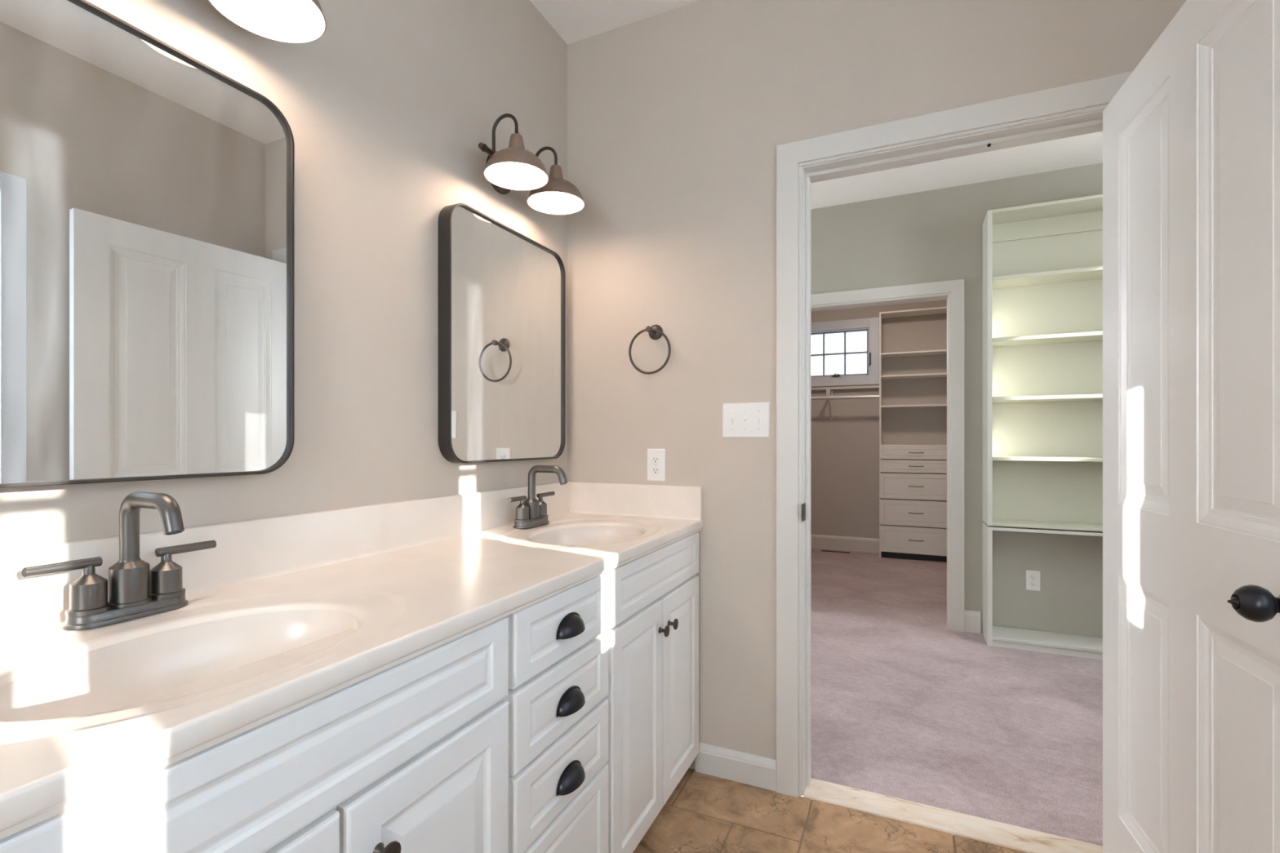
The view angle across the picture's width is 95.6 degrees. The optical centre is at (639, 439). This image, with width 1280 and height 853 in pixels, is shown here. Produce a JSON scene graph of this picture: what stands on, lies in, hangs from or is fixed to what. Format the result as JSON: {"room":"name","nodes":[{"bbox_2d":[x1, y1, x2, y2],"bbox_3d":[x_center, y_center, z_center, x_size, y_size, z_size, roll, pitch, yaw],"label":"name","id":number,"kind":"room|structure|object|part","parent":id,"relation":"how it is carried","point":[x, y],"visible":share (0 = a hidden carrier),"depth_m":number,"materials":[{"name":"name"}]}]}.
{"room":"bathroom","nodes":[
{"label":"bathroom","id":0,"kind":"room"},
{"bbox_2d":[0,0,567,550],"bbox_3d":[-1.167,-0.169,0.500,0.120,2.776,3.980,0,0,25],"label":"wall","id":1,"kind":"structure","parent":0,"point":[388,113],"depth_m":1.45,"materials":[{"name":"beige paint"}]},
{"bbox_2d":[0,0,294,488],"bbox_3d":[-0.871,-0.310,0.949,0.044,0.756,0.611,0,0,25],"label":"mirror","id":2,"kind":"object","parent":1,"relation":"attached to","point":[147,191],"visible":1,"depth_m":0.97,"materials":[{"name":"grey mirror"}]},
{"bbox_2d":[208,0,326,43],"bbox_3d":[-0.750,-0.887,0.972,0.244,0.199,0.407,0,0,25],"label":"vanity light","id":3,"kind":"object","parent":1,"relation":"attached to","point":[289,21],"visible":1,"depth_m":1.11,"materials":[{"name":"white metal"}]},
{"bbox_3d":[-0.681,-0.823,1.060,0.104,0.062,0.104,0,0,25],"label":"bulb","id":4,"kind":"part","parent":3,"relation":"part of","materials":[{"name":"white glass"}]},
{"bbox_2d":[0,480,570,635],"bbox_3d":[-0.653,0.222,1.451,0.024,0.121,1.818,0,0,25],"label":"backsplash","id":5,"kind":"structure","parent":1,"relation":"attached to","point":[258,548],"depth_m":1.19,"materials":[{"name":"beige stone"}]},
{"bbox_2d":[438,203,565,463],"bbox_3d":[-0.427,-0.310,1.920,0.044,0.756,0.611,0,0,25],"label":"mirror","id":6,"kind":"object","parent":1,"relation":"attached to","point":[502,292],"visible":1,"depth_m":1.84,"materials":[{"name":"grey mirror"}]},
{"bbox_2d":[478,113,584,214],"bbox_3d":[-0.349,-0.887,1.849,0.244,0.199,0.407,0,0,25],"label":"vanity light","id":7,"kind":"object","parent":1,"relation":"attached to","point":[513,167],"visible":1,"depth_m":1.81,"materials":[{"name":"brown metal"}]},
{"bbox_3d":[-0.370,-0.850,1.740,0.191,0.124,0.191,0,0,25],"label":"lamp shade","id":8,"kind":"part","parent":7,"relation":"part of","materials":[{"name":"brown metal"}]},
{"bbox_3d":[-0.370,-0.823,1.740,0.104,0.062,0.104,0,0,25],"label":"bulb","id":9,"kind":"part","parent":7,"relation":"part of","materials":[{"name":"white glass"}]},
{"bbox_3d":[-0.280,-0.850,1.936,0.191,0.124,0.191,0,0,25],"label":"lamp shade","id":10,"kind":"part","parent":7,"relation":"part of","materials":[{"name":"brown metal"}]},
{"bbox_3d":[-0.280,-0.823,1.936,0.104,0.062,0.104,0,0,25],"label":"bulb","id":11,"kind":"part","parent":7,"relation":"part of","materials":[{"name":"white glass"}]},
{"bbox_2d":[529,0,1102,208],"bbox_3d":[0.943,-1.607,2.087,5.040,0.100,8.620,0,0,25],"label":"ceiling","id":12,"kind":"structure","parent":0,"point":[1086,149],"depth_m":3.22,"materials":[{"name":"white paint"}]},
{"bbox_2d":[632,768,1026,852],"bbox_3d":[-0.212,1.194,0.130,1.925,0.050,3.860,0,0,25],"label":"floor","id":13,"kind":"structure","parent":0,"point":[704,813],"depth_m":1.75,"materials":[{"name":"tile"}]},
{"bbox_2d":[0,615,508,852],"bbox_3d":[-0.622,0.744,0.849,0.575,0.850,0.728,0,0,25],"label":"vanity cabinet","id":14,"kind":"object","parent":13,"relation":"on","point":[411,756],"visible":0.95,"depth_m":0.76,"materials":[{"name":"white paint"}]},
{"bbox_3d":[-0.464,0.791,0.594,0.019,0.624,0.346,0,0,25],"label":"door","id":15,"kind":"part","parent":14,"relation":"part of","materials":[{"name":"white paint"}]},
{"bbox_2d":[0,480,702,839],"bbox_3d":[-0.409,0.287,1.341,0.560,0.252,1.820,0,0,25],"label":"countertop","id":16,"kind":"structure","parent":14,"relation":"on","point":[285,614],"depth_m":0.95,"materials":[{"name":"beige stone"}]},
{"bbox_2d":[21,491,216,630],"bbox_3d":[-0.810,0.181,0.931,0.190,0.199,0.190,0,0,-19],"label":"faucet","id":17,"kind":"object","parent":16,"relation":"on","point":[132,593],"visible":1,"depth_m":0.91,"materials":[{"name":"grey metal"}]},
{"bbox_3d":[-0.850,0.187,0.857,0.014,0.015,0.087,0,0,22],"label":"lever","id":18,"kind":"part","parent":17,"relation":"part of","materials":[{"name":"grey metal"}]},
{"bbox_3d":[-0.840,0.225,0.885,0.051,0.074,0.051,0,0,25],"label":"handle","id":19,"kind":"part","parent":17,"relation":"part of","materials":[{"name":"grey metal"}]},
{"bbox_3d":[-0.818,0.271,0.931,0.058,0.020,0.160,0,0,25],"label":"plate","id":20,"kind":"part","parent":17,"relation":"part of","materials":[{"name":"grey metal"}]},
{"bbox_3d":[-0.769,0.172,0.908,0.164,0.180,0.055,0,0,25],"label":"spout","id":21,"kind":"part","parent":17,"relation":"part of","materials":[{"name":"grey metal"}]},
{"bbox_3d":[-0.797,0.225,0.978,0.051,0.074,0.051,0,0,25],"label":"handle","id":22,"kind":"part","parent":17,"relation":"part of","materials":[{"name":"grey metal"}]},
{"bbox_3d":[-0.783,0.187,1.004,0.014,0.015,0.087,0,0,27],"label":"lever","id":23,"kind":"part","parent":17,"relation":"part of","materials":[{"name":"grey metal"}]},
{"bbox_2d":[0,609,359,721],"bbox_3d":[-0.604,0.354,0.806,0.320,0.118,0.429,0,0,25],"label":"sink basin","id":24,"kind":"object","parent":16,"relation":"in","point":[146,670],"depth_m":0.85,"materials":[{"name":"white ceramic"}]},
{"bbox_2d":[507,465,567,528],"bbox_3d":[-0.349,0.181,1.917,0.190,0.199,0.190,0,0,-19],"label":"faucet","id":25,"kind":"object","parent":16,"relation":"on","point":[531,512],"visible":1,"depth_m":1.89,"materials":[{"name":"grey metal"}]},
{"bbox_3d":[-0.389,0.187,1.843,0.014,0.015,0.087,0,0,22],"label":"lever","id":26,"kind":"part","parent":25,"relation":"part of","materials":[{"name":"grey metal"}]},
{"bbox_3d":[-0.379,0.225,1.870,0.051,0.074,0.051,0,0,25],"label":"handle","id":27,"kind":"part","parent":25,"relation":"part of","materials":[{"name":"grey metal"}]},
{"bbox_3d":[-0.357,0.271,1.917,0.058,0.020,0.160,0,0,25],"label":"plate","id":28,"kind":"part","parent":25,"relation":"part of","materials":[{"name":"grey metal"}]},
{"bbox_3d":[-0.336,0.225,1.963,0.051,0.074,0.051,0,0,25],"label":"handle","id":29,"kind":"part","parent":25,"relation":"part of","materials":[{"name":"grey metal"}]},
{"bbox_3d":[-0.322,0.187,1.989,0.014,0.015,0.087,0,0,27],"label":"lever","id":30,"kind":"part","parent":25,"relation":"part of","materials":[{"name":"grey metal"}]},
{"bbox_3d":[-0.308,0.172,1.894,0.164,0.180,0.055,0,0,25],"label":"spout","id":31,"kind":"part","parent":25,"relation":"part of","materials":[{"name":"grey metal"}]},
{"bbox_2d":[529,525,643,545],"bbox_3d":[-0.159,0.354,1.798,0.320,0.118,0.429,0,0,25],"label":"sink basin","id":32,"kind":"object","parent":16,"relation":"in","point":[553,535],"depth_m":1.95,"materials":[{"name":"white ceramic"}]},
{"bbox_3d":[-0.348,0.564,0.793,0.029,0.033,0.033,0,0,25],"label":"knob","id":33,"kind":"part","parent":14,"relation":"part of","materials":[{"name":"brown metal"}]},
{"bbox_3d":[-0.318,0.791,0.913,0.019,0.624,0.342,0,0,25],"label":"door","id":34,"kind":"part","parent":14,"relation":"part of","materials":[{"name":"white paint"}]},
{"bbox_2d":[503,571,608,852],"bbox_3d":[-0.390,0.744,1.360,0.574,0.850,0.394,0,0,25],"label":"drawers","id":35,"kind":"object","parent":13,"relation":"on","point":[558,644],"visible":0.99,"depth_m":1.22,"materials":[{"name":"white paint"}]},
{"bbox_3d":[-0.162,0.550,1.256,0.019,0.153,0.378,0,0,25],"label":"drawer","id":36,"kind":"part","parent":35,"relation":"part of","materials":[{"name":"white paint"}]},
{"bbox_3d":[-0.162,0.394,1.256,0.019,0.143,0.378,0,0,25],"label":"drawer","id":37,"kind":"part","parent":35,"relation":"part of","materials":[{"name":"white paint"}]},
{"bbox_3d":[-0.162,0.711,1.256,0.019,0.153,0.378,0,0,25],"label":"drawer","id":38,"kind":"part","parent":35,"relation":"part of","materials":[{"name":"white paint"}]},
{"bbox_3d":[-0.162,0.949,1.256,0.019,0.308,0.378,0,0,25],"label":"drawer","id":39,"kind":"part","parent":35,"relation":"part of","materials":[{"name":"white paint"}]},
{"bbox_3d":[-0.141,0.720,1.248,0.028,0.041,0.101,0,0,25],"label":"cup pull","id":40,"kind":"part","parent":35,"relation":"part of","materials":[{"name":"brown metal"}]},
{"bbox_3d":[-0.141,0.556,1.248,0.028,0.041,0.101,0,0,25],"label":"cup pull","id":41,"kind":"part","parent":35,"relation":"part of","materials":[{"name":"brown metal"}]},
{"bbox_3d":[-0.141,0.395,1.248,0.028,0.041,0.101,0,0,25],"label":"cup pull","id":42,"kind":"part","parent":35,"relation":"part of","materials":[{"name":"brown metal"}]},
{"bbox_2d":[604,531,698,852],"bbox_3d":[-0.165,0.744,1.850,0.575,0.850,0.686,0,0,25],"label":"vanity cabinet","id":43,"kind":"object","parent":13,"relation":"on","point":[653,630],"visible":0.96,"depth_m":1.66,"materials":[{"name":"white paint"}]},
{"bbox_3d":[-0.008,0.790,1.593,0.019,0.626,0.332,0,0,25],"label":"door","id":44,"kind":"part","parent":43,"relation":"part of","materials":[{"name":"white paint"}]},
{"bbox_3d":[0.070,0.561,1.708,0.029,0.033,0.033,0,0,25],"label":"knob","id":45,"kind":"part","parent":43,"relation":"part of","materials":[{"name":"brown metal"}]},
{"bbox_3d":[0.100,0.561,1.774,0.029,0.033,0.033,0,0,25],"label":"knob","id":46,"kind":"part","parent":43,"relation":"part of","materials":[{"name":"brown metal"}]},
{"bbox_3d":[0.132,0.790,1.899,0.019,0.626,0.332,0,0,25],"label":"door","id":47,"kind":"part","parent":43,"relation":"part of","materials":[{"name":"white paint"}]},
{"bbox_2d":[567,0,1186,769],"bbox_3d":[0.831,-0.169,1.841,4.800,2.776,0.120,0,0,25],"label":"wall","id":48,"kind":"structure","parent":0,"point":[677,118],"depth_m":2.02,"materials":[{"name":"beige paint"}]},
{"bbox_2d":[628,324,671,373],"bbox_3d":[0.043,-0.329,2.096,0.164,0.187,0.070,0,0,25],"label":"towel ring","id":49,"kind":"object","parent":48,"relation":"attached to","point":[655,331],"visible":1,"depth_m":2.08,"materials":[{"name":"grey metal"}]},
{"bbox_2d":[647,448,665,480],"bbox_3d":[0.058,0.091,2.124,0.072,0.117,0.008,0,0,25],"label":"power outlet","id":50,"kind":"object","parent":48,"relation":"attached to","point":[655,457],"visible":1,"depth_m":2.12,"materials":[{"name":"white plastic"}]},
{"bbox_2d":[651,466,660,474],"bbox_3d":[0.057,0.111,2.121,0.034,0.028,0.002,0,0,25],"label":"receptacle","id":51,"kind":"object","parent":50,"relation":"attached to","point":[655,469],"depth_m":2.12,"materials":[{"name":"grey plastic"}]},
{"bbox_2d":[651,455,660,463],"bbox_3d":[0.057,0.072,2.121,0.034,0.028,0.002,0,0,25],"label":"receptacle","id":52,"kind":"object","parent":50,"relation":"attached to","point":[655,459],"depth_m":2.12,"materials":[{"name":"grey plastic"}]},
{"bbox_2d":[695,742,776,791],"bbox_3d":[0.327,1.120,1.997,0.284,0.098,0.015,0,0,25],"label":"baseboard","id":53,"kind":"structure","parent":48,"relation":"attached to","point":[760,771],"depth_m":1.99,"materials":[{"name":"white paint"}]},
{"bbox_2d":[722,402,769,437],"bbox_3d":[0.359,-0.068,1.981,0.164,0.119,0.018,0,0,25],"label":"light switch","id":54,"kind":"object","parent":48,"relation":"attached to","point":[745,420],"visible":1,"depth_m":1.98,"materials":[{"name":"white plastic"}]},
{"bbox_2d":[776,71,1133,797],"bbox_3d":[0.945,0.095,1.781,1.019,2.148,0.143,0,0,25],"label":"door frame","id":55,"kind":"structure","parent":48,"relation":"attached to","point":[1092,95],"depth_m":1.90,"materials":[{"name":"white paint"}]},
{"bbox_2d":[802,502,805,521],"bbox_3d":[0.537,0.236,1.903,0.004,0.056,0.048,0,0,25],"label":"strike plate","id":56,"kind":"object","parent":55,"relation":"attached to","point":[804,504],"visible":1,"depth_m":1.90,"materials":[{"name":"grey metal"}]},
{"bbox_2d":[1102,0,1279,852],"bbox_3d":[1.094,0.134,1.192,0.133,2.046,0.840,0,0,20],"label":"door","id":57,"kind":"structure","parent":48,"relation":"in","point":[1191,137],"depth_m":1.15,"materials":[{"name":"white paint"}]},
{"bbox_3d":[0.961,0.252,0.892,0.073,0.066,0.066,0,0,20],"label":"knob","id":58,"kind":"part","parent":57,"relation":"part of","materials":[{"name":"brown metal"}]},
{"bbox_2d":[810,299,946,538],"bbox_3d":[2.208,-0.169,6.181,3.300,2.776,0.120,0,0,25],"label":"wall","id":59,"kind":"structure","parent":0,"point":[845,448],"depth_m":6.02,"materials":[{"name":"grey paint"}]},
{"bbox_2d":[810,317,879,386],"bbox_3d":[1.879,-0.921,6.302,1.328,0.690,0.174,0,0,25],"label":"window","id":60,"kind":"structure","parent":59,"relation":"in","point":[841,353],"depth_m":6.16,"materials":[{"name":"white plastic"}]},
{"bbox_3d":[1.887,-0.921,6.319,1.088,0.450,0.001,0,0,25],"label":"pane","id":61,"kind":"part","parent":60,"relation":"part of","materials":[{"name":"glass"}]},
{"bbox_3d":[1.888,-0.921,6.320,1.116,0.478,0.037,0,0,25],"label":"sash","id":62,"kind":"part","parent":60,"relation":"part of","materials":[{"name":"white"}]},
{"bbox_2d":[810,534,879,553],"bbox_3d":[1.575,1.094,6.396,1.970,0.150,0.015,0,0,25],"label":"baseboard","id":63,"kind":"structure","parent":59,"relation":"attached to","point":[817,541],"depth_m":6.12,"materials":[{"name":"white paint"}]},
{"bbox_2d":[810,386,879,391],"bbox_3d":[1.849,-0.545,6.249,1.350,0.022,0.054,0,0,25],"label":"shelf","id":64,"kind":"structure","parent":59,"relation":"attached to","point":[858,387],"depth_m":6.08,"materials":[{"name":"white paint"}]},
{"bbox_2d":[810,389,879,419],"bbox_3d":[1.533,-0.371,6.281,1.959,0.310,0.257,0,0,25],"label":"closet rod","id":65,"kind":"object","parent":59,"relation":"attached to","point":[829,396],"visible":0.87,"depth_m":5.95,"materials":[{"name":"silver metal"}]},
{"bbox_2d":[810,547,1102,846],"bbox_3d":[1.765,1.192,3.887,4.800,0.054,4.422,0,0,25],"label":"floor","id":66,"kind":"structure","parent":0,"point":[905,705],"depth_m":2.53,"materials":[{"name":"carpet"}]},
{"bbox_2d":[822,550,849,553],"bbox_3d":[2.037,1.162,6.048,0.280,0.008,0.055,0,0,25],"label":"floor vent","id":67,"kind":"object","parent":66,"relation":"in","point":[822,550],"visible":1,"depth_m":6.04,"materials":[{"name":"brown metal"}]},
{"bbox_2d":[879,306,946,562],"bbox_3d":[2.714,-0.050,5.714,0.658,2.438,0.306,0,0,25],"label":"shelving unit","id":68,"kind":"object","parent":66,"relation":"on","point":[925,544],"visible":0.75,"depth_m":5.63,"materials":[{"name":"white wood"}]},
{"bbox_3d":[2.432,-0.050,5.869,0.016,2.438,0.258,0,0,25],"label":"panel","id":69,"kind":"part","parent":68,"relation":"part of","materials":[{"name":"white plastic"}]},
{"bbox_3d":[2.666,0.971,5.610,0.650,0.256,0.018,0,0,25],"label":"drawer","id":70,"kind":"part","parent":68,"relation":"part of","materials":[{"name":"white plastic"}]},
{"bbox_3d":[2.666,0.709,5.610,0.650,0.248,0.018,0,0,25],"label":"drawer","id":71,"kind":"part","parent":68,"relation":"part of","materials":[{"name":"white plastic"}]},
{"bbox_3d":[2.666,0.450,5.610,0.650,0.248,0.018,0,0,25],"label":"drawer","id":72,"kind":"part","parent":68,"relation":"part of","materials":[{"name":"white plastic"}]},
{"bbox_3d":[2.666,0.256,5.610,0.650,0.122,0.018,0,0,25],"label":"drawer","id":73,"kind":"part","parent":68,"relation":"part of","materials":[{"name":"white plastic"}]},
{"bbox_3d":[2.666,0.126,5.610,0.650,0.121,0.018,0,0,25],"label":"drawer","id":74,"kind":"part","parent":68,"relation":"part of","materials":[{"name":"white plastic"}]},
{"bbox_2d":[880,444,946,446],"bbox_3d":[2.722,0.056,5.732,0.625,0.017,0.248,0,0,25],"label":"shelf","id":75,"kind":"object","parent":68,"relation":"attached to","point":[881,445],"depth_m":5.63,"materials":[{"name":"white wood"}]},
{"bbox_2d":[880,404,946,408],"bbox_3d":[2.722,-0.333,5.732,0.625,0.017,0.248,0,0,25],"label":"shelf","id":76,"kind":"object","parent":68,"relation":"attached to","point":[926,405],"depth_m":5.69,"materials":[{"name":"white wood"}]},
{"bbox_2d":[880,373,946,379],"bbox_3d":[2.722,-0.630,5.732,0.625,0.017,0.248,0,0,25],"label":"shelf","id":77,"kind":"object","parent":68,"relation":"attached to","point":[931,375],"depth_m":5.71,"materials":[{"name":"white wood"}]},
{"bbox_2d":[880,349,946,357],"bbox_3d":[2.722,-0.852,5.732,0.625,0.017,0.248,0,0,25],"label":"shelf","id":78,"kind":"object","parent":68,"relation":"attached to","point":[940,352],"depth_m":5.69,"materials":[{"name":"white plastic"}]},
{"bbox_2d":[880,306,946,318],"bbox_3d":[2.722,-1.258,5.732,0.625,0.017,0.248,0,0,25],"label":"shelf","id":79,"kind":"object","parent":68,"relation":"attached to","point":[938,310],"depth_m":5.72,"materials":[{"name":"white wood"}]},
{"bbox_2d":[803,777,1102,852],"bbox_3d":[0.942,1.185,1.776,0.847,0.048,0.110,0,0,25],"label":"threshold","id":80,"kind":"object","parent":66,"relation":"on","point":[992,832],"visible":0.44,"depth_m":1.77,"materials":[{"name":"stone"}]},
{"bbox_2d":[982,521,1102,660],"bbox_3d":[2.466,0.831,3.191,0.987,0.676,0.233,0,0,25],"label":"bookcase","id":81,"kind":"object","parent":66,"relation":"on","point":[1084,646],"visible":0.49,"depth_m":3.26,"materials":[{"name":"white wood"}]},
{"bbox_3d":[2.027,0.831,3.391,0.024,0.676,0.233,0,0,25],"label":"panel","id":82,"kind":"part","parent":81,"relation":"part of","materials":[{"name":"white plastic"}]},
{"bbox_2d":[982,194,1102,531],"bbox_3d":[2.466,-0.408,3.191,0.987,1.786,0.233,0,0,25],"label":"bookcase","id":83,"kind":"object","parent":81,"relation":"on","point":[1042,262],"visible":0.56,"depth_m":3.34,"materials":[{"name":"white wood"}]},
{"bbox_3d":[2.027,-0.408,3.391,0.024,1.786,0.233,0,0,25],"label":"panel","id":84,"kind":"part","parent":83,"relation":"part of","materials":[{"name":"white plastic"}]},
{"bbox_3d":[2.465,-1.292,3.189,0.940,0.018,0.229,0,0,25],"label":"panel","id":85,"kind":"part","parent":83,"relation":"part of","materials":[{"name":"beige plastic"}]},
{"bbox_3d":[2.464,0.106,3.187,0.938,0.021,0.220,0,0,25],"label":"shelf","id":86,"kind":"part","parent":83,"relation":"part of","materials":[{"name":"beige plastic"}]},
{"bbox_3d":[2.464,-0.233,3.187,0.938,0.021,0.220,0,0,25],"label":"shelf","id":87,"kind":"part","parent":83,"relation":"part of","materials":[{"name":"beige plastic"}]},
{"bbox_3d":[2.464,-0.566,3.187,0.938,0.021,0.220,0,0,25],"label":"shelf","id":88,"kind":"part","parent":83,"relation":"part of","materials":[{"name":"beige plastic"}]},
{"bbox_3d":[2.464,-0.912,3.187,0.938,0.021,0.220,0,0,25],"label":"shelf","id":89,"kind":"part","parent":83,"relation":"part of","materials":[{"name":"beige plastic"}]},
{"bbox_3d":[2.507,-1.230,3.281,0.940,0.106,0.014,0,0,25],"label":"nailing rail","id":90,"kind":"part","parent":83,"relation":"part of","materials":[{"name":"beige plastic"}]},
{"bbox_3d":[2.463,0.476,3.186,0.940,0.018,0.223,0,0,25],"label":"panel","id":91,"kind":"part","parent":83,"relation":"part of","materials":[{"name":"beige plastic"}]},
{"bbox_3d":[2.466,0.502,3.191,0.940,0.017,0.233,0,0,25],"label":"panel","id":92,"kind":"part","parent":81,"relation":"part of","materials":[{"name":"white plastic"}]},
{"bbox_3d":[2.466,1.120,3.191,0.940,0.016,0.233,0,0,25],"label":"shelf","id":93,"kind":"part","parent":81,"relation":"part of","materials":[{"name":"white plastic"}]},
{"bbox_2d":[810,162,1102,638],"bbox_3d":[1.697,-0.169,3.738,4.800,2.776,0.120,0,0,25],"label":"wall","id":94,"kind":"structure","parent":0,"point":[935,235],"depth_m":3.52,"materials":[{"name":"grey paint"}]},
{"bbox_2d":[810,279,964,631],"bbox_3d":[1.511,0.095,3.814,1.075,2.148,0.143,0,0,25],"label":"door frame","id":95,"kind":"structure","parent":94,"relation":"attached to","point":[956,288],"depth_m":3.55,"materials":[{"name":"white paint"}]},
{"bbox_2d":[964,609,980,633],"bbox_3d":[2.014,1.103,3.519,0.084,0.133,0.015,0,0,25],"label":"baseboard","id":96,"kind":"structure","parent":94,"relation":"attached to","point":[972,618],"depth_m":3.51,"materials":[{"name":"white paint"}]},
{"bbox_2d":[1025,569,1039,591],"bbox_3d":[2.296,0.822,3.394,0.072,0.117,0.008,0,0,25],"label":"power outlet","id":97,"kind":"object","parent":94,"relation":"attached to","point":[1032,577],"visible":1,"depth_m":3.39,"materials":[{"name":"white plastic"}]},
{"bbox_2d":[1029,582,1036,586],"bbox_3d":[2.295,0.842,3.392,0.034,0.028,0.002,0,0,25],"label":"receptacle","id":98,"kind":"object","parent":97,"relation":"attached to","point":[1031,584],"depth_m":3.39,"materials":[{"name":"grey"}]},
{"bbox_2d":[1029,574,1036,579],"bbox_3d":[2.295,0.803,3.392,0.034,0.028,0.002,0,0,25],"label":"receptacle","id":99,"kind":"object","parent":97,"relation":"attached to","point":[1031,576],"depth_m":3.39,"materials":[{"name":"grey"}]}
]}

